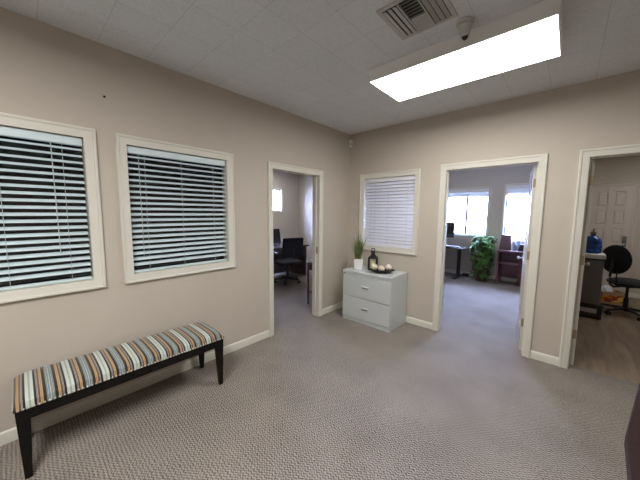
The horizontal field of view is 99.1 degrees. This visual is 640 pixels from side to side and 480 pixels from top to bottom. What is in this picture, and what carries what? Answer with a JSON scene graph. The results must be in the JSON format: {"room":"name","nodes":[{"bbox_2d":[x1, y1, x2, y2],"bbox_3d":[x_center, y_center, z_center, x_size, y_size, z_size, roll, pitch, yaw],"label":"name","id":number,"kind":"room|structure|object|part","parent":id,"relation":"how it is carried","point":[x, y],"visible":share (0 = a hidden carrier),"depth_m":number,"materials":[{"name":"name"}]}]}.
{"room":"office waiting area","nodes":[
{"label":"office waiting area","id":0,"kind":"room"},
{"bbox_2d":[0,7,414,432],"bbox_3d":[-0.433,-0.203,3.514,0.120,2.740,10.470,6,8,42],"label":"wall","id":1,"kind":"structure","parent":0,"point":[48,72],"depth_m":2.27,"materials":[{"name":"beige paint"}]},
{"bbox_2d":[0,112,106,303],"bbox_3d":[-2.028,-0.193,1.729,0.146,1.180,0.992,6,8,42],"label":"window","id":2,"kind":"structure","parent":1,"relation":"in","point":[88,135],"depth_m":1.92,"materials":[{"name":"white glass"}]},
{"bbox_3d":[-2.068,-0.197,1.765,0.006,1.040,0.852,6,8,42],"label":"pane","id":3,"kind":"part","parent":2,"relation":"part of","materials":[{"name":"clear glass"}]},
{"bbox_2d":[0,126,91,290],"bbox_3d":[-2.019,-0.192,1.720,0.061,1.032,0.840,6,8,42],"label":"window blind","id":4,"kind":"object","parent":2,"relation":"attached to","point":[4,131],"visible":1,"depth_m":1.85,"materials":[{"name":"white plastic"}]},
{"bbox_3d":[-1.999,-0.172,1.717,0.003,0.978,0.003,6,8,42],"label":"ladder cord","id":5,"kind":"part","parent":4,"relation":"part of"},
{"bbox_3d":[-2.028,0.313,1.776,0.048,0.016,0.840,6,8,42],"label":"rail","id":6,"kind":"part","parent":4,"relation":"part of","materials":[{"name":"white plastic"}]},
{"bbox_3d":[-1.798,-0.193,1.938,0.003,0.978,0.003,6,8,42],"label":"ladder cord","id":7,"kind":"part","parent":4,"relation":"part of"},
{"bbox_2d":[0,301,342,445],"bbox_3d":[-1.731,1.258,2.140,0.013,0.085,6.500,6,8,42],"label":"baseboard","id":8,"kind":"structure","parent":1,"relation":"attached to","point":[10,435],"depth_m":2.25,"materials":[{"name":"white wood"}]},
{"bbox_2d":[115,133,235,283],"bbox_3d":[-1.281,-0.269,2.547,0.146,1.180,0.992,6,8,42],"label":"window","id":9,"kind":"structure","parent":1,"relation":"in","point":[122,141],"depth_m":2.49,"materials":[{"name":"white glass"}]},
{"bbox_3d":[-1.321,-0.273,2.583,0.006,1.040,0.852,6,8,42],"label":"pane","id":10,"kind":"part","parent":9,"relation":"part of","materials":[{"name":"clear glass"}]},
{"bbox_2d":[127,146,226,272],"bbox_3d":[-1.272,-0.268,2.538,0.061,1.032,0.840,6,8,42],"label":"window blind","id":11,"kind":"object","parent":9,"relation":"attached to","point":[130,149],"visible":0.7,"depth_m":2.48,"materials":[{"name":"white plastic"}]},
{"bbox_3d":[-1.461,-0.227,2.306,0.003,0.978,0.003,6,8,42],"label":"ladder cord","id":12,"kind":"part","parent":11,"relation":"part of","materials":[{"name":"white fabric"}]},
{"bbox_3d":[-1.282,0.237,2.594,0.048,0.016,0.840,6,8,42],"label":"rail","id":13,"kind":"part","parent":11,"relation":"part of","materials":[{"name":"white plastic"}]},
{"bbox_3d":[-1.266,-0.247,2.520,0.003,0.978,0.003,6,8,42],"label":"ladder cord","id":14,"kind":"part","parent":11,"relation":"part of","materials":[{"name":"white fabric"}]},
{"bbox_3d":[-1.064,-0.267,2.741,0.003,0.978,0.003,6,8,42],"label":"ladder cord","id":15,"kind":"part","parent":11,"relation":"part of","materials":[{"name":"white fabric"}]},
{"bbox_2d":[267,161,323,336],"bbox_3d":[-0.332,0.104,3.640,0.148,2.105,0.960,6,8,42],"label":"door frame","id":16,"kind":"structure","parent":1,"relation":"attached to","point":[318,176],"depth_m":3.84,"materials":[{"name":"white wood"}]},
{"bbox_2d":[444,269,516,281],"bbox_3d":[2.703,0.992,5.173,2.480,0.085,3.730,6,8,42],"label":"baseboard","id":17,"kind":"structure","parent":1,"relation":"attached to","point":[445,270],"depth_m":6.46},
{"bbox_2d":[273,171,298,241],"bbox_3d":[-2.004,-0.567,6.970,0.120,2.740,4.140,6,8,42],"label":"wall","id":18,"kind":"structure","parent":0,"point":[287,221],"depth_m":8.01,"materials":[{"name":"beige paint"}]},
{"bbox_2d":[273,188,282,211],"bbox_3d":[-1.519,-1.097,7.428,0.147,0.676,1.177,6,8,42],"label":"window","id":19,"kind":"structure","parent":18,"relation":"in","point":[280,190],"depth_m":7.81,"materials":[{"name":"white glass"}]},
{"bbox_3d":[-1.548,-1.100,7.455,0.044,0.599,1.100,6,8,42],"label":"frame","id":20,"kind":"part","parent":19,"relation":"part of","materials":[{"name":"white"}]},
{"bbox_2d":[299,175,312,260],"bbox_3d":[0.643,-0.574,7.281,3.380,2.740,0.120,6,8,42],"label":"wall","id":21,"kind":"structure","parent":0,"point":[305,182],"depth_m":8.14,"materials":[{"name":"beige paint"}]},
{"bbox_2d":[0,263,639,479],"bbox_3d":[0.156,1.268,3.133,8.720,0.100,10.700,6,8,42],"label":"floor","id":22,"kind":"structure","parent":0,"point":[328,396],"depth_m":2.12,"materials":[{"name":"carpet"}]},
{"bbox_2d":[11,322,223,479],"bbox_3d":[-1.412,1.063,2.096,0.428,0.488,1.247,6,8,42],"label":"upholstered bench","id":23,"kind":"object","parent":22,"relation":"on","point":[35,392],"visible":1,"depth_m":1.83,"materials":[{"name":"fabric"}]},
{"bbox_3d":[-1.676,1.152,1.555,0.062,0.416,0.062,6,8,42],"label":"leg","id":24,"kind":"part","parent":23,"relation":"part of","materials":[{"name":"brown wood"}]},
{"bbox_2d":[13,322,223,413],"bbox_3d":[-1.412,0.855,2.077,0.422,0.070,1.236,6,8,42],"label":"seat cushion","id":25,"kind":"object","parent":23,"relation":"on","point":[39,387],"depth_m":1.87,"materials":[{"name":"fabric"}]},
{"bbox_3d":[-1.152,1.046,2.647,0.062,0.416,0.062,6,8,42],"label":"leg","id":26,"kind":"part","parent":23,"relation":"part of","materials":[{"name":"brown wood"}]},
{"bbox_3d":[-0.893,1.072,2.413,0.062,0.416,0.062,6,8,42],"label":"leg","id":27,"kind":"part","parent":23,"relation":"part of","materials":[{"name":"brown wood"}]},
{"bbox_2d":[273,237,303,284],"bbox_3d":[-0.697,0.427,5.918,0.640,0.998,0.632,-3,7,-32],"label":"chair","id":28,"kind":"object","parent":22,"relation":"on","point":[291,247],"visible":0.98,"depth_m":5.71,"materials":[{"name":"black fabric"}]},
{"bbox_3d":[-0.711,0.478,5.945,0.500,0.090,0.480,-3,7,-32],"label":"seat","id":29,"kind":"part","parent":28,"relation":"part of","materials":[{"name":"black fabric"}]},
{"bbox_3d":[-0.568,0.159,5.686,0.470,0.416,0.116,-3,7,-32],"label":"backrest","id":30,"kind":"part","parent":28,"relation":"part of","materials":[{"name":"black fabric"}]},
{"bbox_2d":[273,242,308,274],"bbox_3d":[-1.370,0.529,6.133,0.900,0.740,2.370,6,8,42],"label":"desk","id":31,"kind":"object","parent":22,"relation":"on","point":[277,247],"visible":0.23,"depth_m":6.61,"materials":[{"name":"brown wood"}]},
{"bbox_2d":[273,229,280,242],"bbox_3d":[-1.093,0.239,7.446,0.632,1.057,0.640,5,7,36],"label":"monitor","id":32,"kind":"object","parent":31,"relation":"on","point":[276,232],"visible":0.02,"depth_m":7.61,"materials":[{"name":"black plastic"}]},
{"bbox_3d":[-1.150,0.512,6.121,0.040,0.540,1.790,6,8,42],"label":"modesty panel","id":33,"kind":"part","parent":31,"relation":"part of","materials":[{"name":"brown wood"}]},
{"bbox_3d":[-0.610,0.478,6.880,0.700,0.705,0.060,6,8,42],"label":"panel","id":34,"kind":"part","parent":31,"relation":"part of","materials":[{"name":"brown wood"}]},
{"bbox_2d":[307,261,311,303],"bbox_3d":[-0.058,0.715,4.532,0.330,0.715,0.330,6,8,42],"label":"side table","id":35,"kind":"object","parent":22,"relation":"on","point":[309,263],"visible":0.21,"depth_m":4.50,"materials":[{"name":"brown wood"}]},
{"bbox_3d":[-0.197,0.772,4.532,0.038,0.600,0.037,6,8,42],"label":"leg","id":36,"kind":"part","parent":35,"relation":"part of","materials":[{"name":"brown wood"}]},
{"bbox_2d":[342,265,407,332],"bbox_3d":[0.761,0.789,3.868,0.760,0.716,0.490,6,8,42],"label":"filing cabinet","id":37,"kind":"object","parent":22,"relation":"on","point":[370,298],"visible":0.94,"depth_m":3.66,"materials":[{"name":"white metal"}]},
{"bbox_2d":[345,232,368,268],"bbox_3d":[0.543,0.134,3.965,0.387,0.564,0.380,4,7,33],"label":"potted grass","id":38,"kind":"object","parent":37,"relation":"on","point":[358,261],"depth_m":3.92,"materials":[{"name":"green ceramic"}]},
{"bbox_2d":[353,258,362,268],"bbox_3d":[0.555,0.342,3.973,0.132,0.150,0.132,1,6,4],"label":"pot","id":39,"kind":"object","parent":38,"relation":"attached to","point":[358,262],"depth_m":3.91,"materials":[{"name":"white ceramic"}]},
{"bbox_3d":[0.612,0.958,3.721,0.748,0.292,0.022,6,8,42],"label":"drawer","id":40,"kind":"part","parent":37,"relation":"part of","materials":[{"name":"grey paint"}]},
{"bbox_3d":[0.615,0.659,3.691,0.748,0.292,0.022,6,8,42],"label":"drawer","id":41,"kind":"part","parent":37,"relation":"part of","materials":[{"name":"grey paint"}]},
{"bbox_3d":[0.618,0.491,3.676,0.748,0.035,0.018,6,8,42],"label":"lock rail","id":42,"kind":"part","parent":37,"relation":"part of","materials":[{"name":"white metal"}]},
{"bbox_2d":[368,248,377,269],"bbox_3d":[0.757,0.269,3.897,0.132,0.314,0.132,2,6,17],"label":"candle lantern","id":43,"kind":"object","parent":37,"relation":"on","point":[372,256],"visible":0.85,"depth_m":3.86,"materials":[{"name":"black metal"}]},
{"bbox_2d":[368,268,394,273],"bbox_3d":[0.829,0.422,3.682,0.360,0.053,0.180,2,6,12],"label":"oval tray","id":44,"kind":"object","parent":37,"relation":"on","point":[376,270],"visible":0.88,"depth_m":3.64,"materials":[{"name":"black metal"}]},
{"bbox_2d":[371,263,377,269],"bbox_3d":[0.737,0.363,3.696,0.090,0.090,0.090,6,8,42],"label":"decorative ball","id":45,"kind":"object","parent":44,"relation":"in","point":[374,266],"visible":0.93,"depth_m":3.67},
{"bbox_2d":[378,266,384,270],"bbox_3d":[0.829,0.391,3.675,0.090,0.090,0.090,6,8,42],"label":"decorative ball","id":46,"kind":"object","parent":44,"relation":"in","point":[380,268],"visible":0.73,"depth_m":3.64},
{"bbox_2d":[385,264,391,270],"bbox_3d":[0.923,0.369,3.659,0.090,0.090,0.090,6,8,42],"label":"decorative ball","id":47,"kind":"object","parent":44,"relation":"in","point":[388,267],"visible":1,"depth_m":3.63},
{"bbox_2d":[446,244,469,278],"bbox_3d":[3.119,0.506,6.750,0.895,0.742,0.660,6,8,42],"label":"desk","id":48,"kind":"object","parent":22,"relation":"on","point":[461,247],"visible":0.37,"depth_m":6.52,"materials":[{"name":"black metal"}]},
{"bbox_2d":[446,222,454,244],"bbox_3d":[3.080,-0.162,6.805,0.505,0.575,0.220,6,8,42],"label":"monitor","id":49,"kind":"object","parent":48,"relation":"on","point":[450,225],"visible":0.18,"depth_m":6.67,"materials":[{"name":"black plastic"}]},
{"bbox_2d":[462,252,472,276],"bbox_3d":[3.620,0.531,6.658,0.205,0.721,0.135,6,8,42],"label":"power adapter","id":50,"kind":"object","parent":22,"relation":"on","point":[463,274],"visible":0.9,"depth_m":6.64,"materials":[{"name":"black plastic"}]},
{"bbox_2d":[469,235,497,281],"bbox_3d":[3.678,0.409,6.229,0.610,1.051,0.628,6,8,42],"label":"leafy plant","id":51,"kind":"object","parent":22,"relation":"on","point":[480,273],"visible":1,"depth_m":6.12,"materials":[{"name":"green plant"}]},
{"bbox_3d":[3.699,0.793,6.261,0.310,0.280,0.310,6,8,42],"label":"pot","id":52,"kind":"part","parent":51,"relation":"part of","materials":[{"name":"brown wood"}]},
{"bbox_2d":[495,249,522,285],"bbox_3d":[4.282,0.605,5.839,0.810,0.750,0.493,6,8,42],"label":"wooden desk","id":53,"kind":"object","parent":22,"relation":"on","point":[508,265],"visible":0.46,"depth_m":5.94,"materials":[{"name":"brown wood"}]},
{"bbox_3d":[4.003,0.594,6.094,0.035,0.715,0.450,6,8,42],"label":"panel","id":54,"kind":"part","parent":53,"relation":"part of","materials":[{"name":"brown wood"}]},
{"bbox_2d":[499,234,512,249],"bbox_3d":[4.098,0.046,6.003,0.224,0.325,0.180,6,8,42],"label":"storage box","id":55,"kind":"object","parent":53,"relation":"on","point":[506,240],"visible":0.96,"depth_m":5.93,"materials":[{"name":"brown cardboard"}]},
{"bbox_2d":[499,261,517,265],"bbox_3d":[4.091,0.504,5.897,0.345,0.025,0.250,6,8,42],"label":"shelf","id":56,"kind":"object","parent":53,"relation":"attached to","point":[515,263],"depth_m":5.92,"materials":[{"name":"brown wood"}]},
{"bbox_3d":[4.183,0.535,6.002,0.345,0.575,0.025,6,8,42],"label":"modesty panel","id":57,"kind":"part","parent":53,"relation":"part of","materials":[{"name":"brown wood"}]},
{"bbox_2d":[512,241,516,250],"bbox_3d":[4.188,0.124,5.861,0.072,0.200,0.072,6,8,42],"label":"bottle","id":58,"kind":"object","parent":53,"relation":"on","point":[514,243],"visible":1,"depth_m":5.84,"materials":[{"name":"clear plastic"}]},
{"bbox_3d":[4.274,0.845,5.580,0.380,0.205,0.019,6,8,42],"label":"drawer","id":59,"kind":"part","parent":53,"relation":"part of","materials":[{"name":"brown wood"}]},
{"bbox_3d":[4.276,0.626,5.558,0.380,0.205,0.019,6,8,42],"label":"drawer","id":60,"kind":"part","parent":53,"relation":"part of","materials":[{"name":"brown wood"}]},
{"bbox_2d":[518,242,523,251],"bbox_3d":[4.292,0.131,5.699,0.235,0.221,0.114,6,8,42],"label":"handbag","id":61,"kind":"object","parent":53,"relation":"on","point":[521,247],"visible":0.42,"depth_m":5.71,"materials":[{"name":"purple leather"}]},
{"bbox_2d":[579,253,605,319],"bbox_3d":[4.111,0.671,4.150,0.285,0.955,0.360,6,8,42],"label":"base cabinet","id":62,"kind":"object","parent":22,"relation":"on","point":[590,304],"visible":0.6,"depth_m":4.04,"materials":[{"name":"plastic"}]},
{"bbox_2d":[580,302,601,309],"bbox_3d":[4.115,0.972,4.188,0.285,0.060,0.340,6,8,42],"label":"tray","id":63,"kind":"object","parent":62,"relation":"on","point":[583,305],"depth_m":4.05,"materials":[{"name":"black plastic"}]},
{"bbox_2d":[585,229,601,253],"bbox_3d":[4.114,0.011,4.113,0.216,0.365,0.216,6,8,42],"label":"water jug","id":64,"kind":"object","parent":62,"relation":"on","point":[594,243],"visible":0.83,"depth_m":4.04,"materials":[{"name":"blue plastic"}]},
{"bbox_3d":[4.122,0.230,4.120,0.265,0.070,0.330,6,8,42],"label":"cabinet lid","id":65,"kind":"part","parent":62,"relation":"part of","materials":[{"name":"white plastic"}]},
{"bbox_2d":[569,365,638,386],"bbox_3d":[2.832,1.306,2.472,0.870,0.006,0.050,6,8,42],"label":"threshold","id":66,"kind":"object","parent":22,"relation":"on","point":[570,366],"visible":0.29,"depth_m":2.58,"materials":[{"name":"grey metal"}]},
{"bbox_2d":[600,290,624,305],"bbox_3d":[4.943,0.986,4.667,0.300,0.240,0.222,2,6,18],"label":"carton","id":67,"kind":"object","parent":22,"relation":"on","point":[615,297],"visible":0.46,"depth_m":4.57,"materials":[{"name":"beige cardboard"}]},
{"bbox_2d":[601,285,612,291],"bbox_3d":[4.915,0.935,4.689,0.198,0.318,0.152,6,8,42],"label":"plastic bag","id":68,"kind":"object","parent":67,"relation":"in","point":[605,288],"visible":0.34,"depth_m":4.64,"materials":[{"name":"white plastic"}]},
{"bbox_2d":[601,245,639,320],"bbox_3d":[4.679,0.612,4.162,0.589,1.080,0.589,0,6,-4],"label":"chair","id":69,"kind":"object","parent":22,"relation":"on","point":[618,260],"visible":0.91,"depth_m":4.11,"materials":[{"name":"black fabric"}]},
{"bbox_3d":[4.651,1.043,4.357,0.043,0.052,0.260,-2,6,-22],"label":"leg","id":70,"kind":"part","parent":69,"relation":"part of","materials":[{"name":"black plastic"}]},
{"bbox_3d":[4.551,1.058,4.199,0.260,0.052,0.043,0,6,-4],"label":"leg","id":71,"kind":"part","parent":69,"relation":"part of","materials":[{"name":"black plastic"}]},
{"bbox_3d":[4.463,0.293,4.115,0.075,0.440,0.420,0,6,-4],"label":"backrest","id":72,"kind":"part","parent":69,"relation":"part of","materials":[{"name":"black fabric"}]},
{"bbox_3d":[4.724,0.652,4.169,0.480,0.125,0.480,0,6,-4],"label":"seat","id":73,"kind":"part","parent":69,"relation":"part of","materials":[{"name":"black fabric"}]},
{"bbox_3d":[4.674,1.073,4.056,0.112,0.052,0.256,0,6,-4],"label":"leg","id":74,"kind":"part","parent":69,"relation":"part of","materials":[{"name":"black plastic"}]},
{"bbox_2d":[624,383,639,479],"bbox_3d":[1.276,1.103,0.630,0.900,0.752,1.519,6,8,42],"label":"desk","id":75,"kind":"object","parent":22,"relation":"on","point":[632,437],"visible":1,"depth_m":0.93,"materials":[{"name":"brown laminate"}]},
{"bbox_2d":[0,0,639,134],"bbox_3d":[0.182,-1.567,2.846,8.720,0.120,10.700,6,8,42],"label":"ceiling","id":76,"kind":"structure","parent":0,"point":[312,60],"depth_m":1.98,"materials":[{"name":"paint"}]},
{"bbox_2d":[376,0,457,39],"bbox_3d":[0.593,-1.373,1.662,0.360,0.020,0.360,6,8,42],"label":"ceiling vent","id":77,"kind":"object","parent":76,"relation":"in","point":[406,18],"visible":1,"depth_m":1.66,"materials":[{"name":"metal"}]},
{"bbox_2d":[456,16,473,40],"bbox_3d":[0.921,-1.337,1.738,0.104,0.102,0.104,6,8,42],"label":"security camera","id":78,"kind":"object","parent":76,"relation":"attached to","point":[464,24],"visible":1,"depth_m":1.72,"materials":[{"name":"grey plastic"}]},
{"bbox_2d":[369,0,563,101],"bbox_3d":[1.063,-1.376,2.128,1.240,0.100,0.560,6,8,42],"label":"ceiling light","id":79,"kind":"object","parent":76,"relation":"attached to","point":[533,34],"visible":1,"depth_m":1.95,"materials":[{"name":"white plastic"}]},
{"bbox_2d":[445,164,536,278],"bbox_3d":[4.010,-0.460,6.458,2.480,2.740,0.120,6,8,42],"label":"wall","id":80,"kind":"structure","parent":0,"point":[495,178],"depth_m":6.39,"materials":[{"name":"beige paint"}]},
{"bbox_2d":[447,187,490,236],"bbox_3d":[3.632,-0.696,6.763,1.007,1.177,0.147,6,8,42],"label":"window","id":81,"kind":"structure","parent":80,"relation":"in","point":[465,233],"depth_m":6.69,"materials":[{"name":"white metal"}]},
{"bbox_2d":[449,189,488,197],"bbox_3d":[3.623,-1.137,6.703,0.918,0.201,0.048,6,8,42],"label":"raised blind","id":82,"kind":"object","parent":81,"relation":"attached to","point":[471,193],"visible":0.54,"depth_m":6.65,"materials":[{"name":"white plastic"}]},
{"bbox_3d":[3.622,-1.047,6.713,0.918,0.019,0.048,6,8,42],"label":"rail","id":83,"kind":"part","parent":82,"relation":"part of","materials":[{"name":"white plastic"}]},
{"bbox_2d":[500,183,528,241],"bbox_3d":[4.559,-0.587,5.927,0.972,1.287,0.147,6,8,42],"label":"window","id":84,"kind":"structure","parent":80,"relation":"in","point":[505,201],"depth_m":6.18,"materials":[{"name":"white metal"}]},
{"bbox_3d":[4.586,-0.590,5.956,0.895,1.210,0.044,6,8,42],"label":"frame","id":85,"kind":"part","parent":84,"relation":"part of","materials":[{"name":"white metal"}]},
{"bbox_2d":[507,185,528,194],"bbox_3d":[4.550,-1.084,5.862,0.883,0.201,0.048,6,8,42],"label":"raised blind","id":86,"kind":"object","parent":84,"relation":"attached to","point":[519,189],"visible":0.42,"depth_m":6.01,"materials":[{"name":"white plastic"}]},
{"bbox_2d":[348,69,639,363],"bbox_3d":[2.389,-0.100,2.746,5.100,2.740,0.120,6,8,42],"label":"wall","id":87,"kind":"structure","parent":0,"point":[559,123],"depth_m":2.84,"materials":[{"name":"beige paint"}]},
{"bbox_2d":[359,169,420,255],"bbox_3d":[1.000,-0.399,3.967,0.935,1.145,0.146,6,8,42],"label":"window","id":88,"kind":"structure","parent":87,"relation":"in","point":[417,172],"depth_m":3.86,"materials":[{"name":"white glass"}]},
{"bbox_2d":[364,175,414,248],"bbox_3d":[0.991,-0.398,3.958,0.783,0.997,0.061,6,8,42],"label":"window blind","id":89,"kind":"object","parent":88,"relation":"attached to","point":[372,215],"visible":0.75,"depth_m":3.94,"materials":[{"name":"white plastic"}]},
{"bbox_3d":[0.991,0.089,4.012,0.783,0.016,0.048,6,8,42],"label":"rail","id":90,"kind":"part","parent":89,"relation":"part of","materials":[{"name":"white plastic"}]},
{"bbox_2d":[405,316,558,365],"bbox_3d":[2.300,1.222,2.859,4.987,0.085,0.013,6,8,42],"label":"baseboard","id":91,"kind":"structure","parent":87,"relation":"attached to","point":[553,360],"depth_m":2.88,"materials":[{"name":"white wood"}]},
{"bbox_2d":[432,154,547,357],"bbox_3d":[1.910,0.160,3.190,1.025,2.125,0.148,6,8,42],"label":"door frame","id":92,"kind":"structure","parent":87,"relation":"attached to","point":[541,160],"depth_m":2.93,"materials":[{"name":"white wood"}]},
{"bbox_2d":[517,165,536,350],"bbox_3d":[2.500,0.192,3.299,0.172,2.035,0.881,5,7,35],"label":"door","id":93,"kind":"structure","parent":87,"relation":"in","point":[532,181],"depth_m":3.03,"materials":[{"name":"paint"}]},
{"bbox_2d":[570,160,594,364],"bbox_3d":[2.849,0.228,2.977,0.172,2.035,0.861,6,8,43],"label":"door","id":94,"kind":"structure","parent":87,"relation":"in","point":[590,186],"depth_m":2.67,"materials":[{"name":"paint"}]},
{"bbox_2d":[558,144,639,368],"bbox_3d":[2.833,0.253,2.356,1.010,2.125,0.148,6,8,42],"label":"door frame","id":95,"kind":"structure","parent":87,"relation":"attached to","point":[586,155],"depth_m":2.59,"materials":[{"name":"white wood"}]},
{"bbox_2d":[591,155,639,293],"bbox_3d":[6.035,-0.276,4.817,2.500,2.740,0.100,6,8,42],"label":"wall","id":96,"kind":"structure","parent":0,"point":[625,168],"depth_m":5.04,"materials":[{"name":"beige paint"}]},
{"bbox_2d":[587,181,639,292],"bbox_3d":[5.378,-0.028,5.291,0.950,2.140,0.120,6,8,42],"label":"door","id":97,"kind":"structure","parent":96,"relation":"in","point":[613,209],"depth_m":5.12,"materials":[{"name":"beige paint"}]},
{"bbox_3d":[5.636,0.029,5.051,0.058,0.200,0.017,6,8,42],"label":"lock plate","id":98,"kind":"part","parent":97,"relation":"part of","materials":[{"name":"grey plastic"}]},
{"bbox_2d":[628,293,639,298],"bbox_3d":[6.303,1.081,4.621,1.440,0.085,0.013,6,8,42],"label":"baseboard","id":99,"kind":"structure","parent":96,"relation":"attached to","point":[631,295],"depth_m":5.05,"materials":[{"name":"white wood"}]},
{"label":"outside","id":100,"kind":"structure","parent":0,"visible":0},
{"bbox_2d":[454,225,524,238],"bbox_3d":[10.536,0.251,15.617,40.000,0.100,50.000,6,8,42],"label":"ground","id":101,"kind":"structure","parent":100,"point":[517,232],"depth_m":27.70,"materials":[{"name":"white"}]}
]}

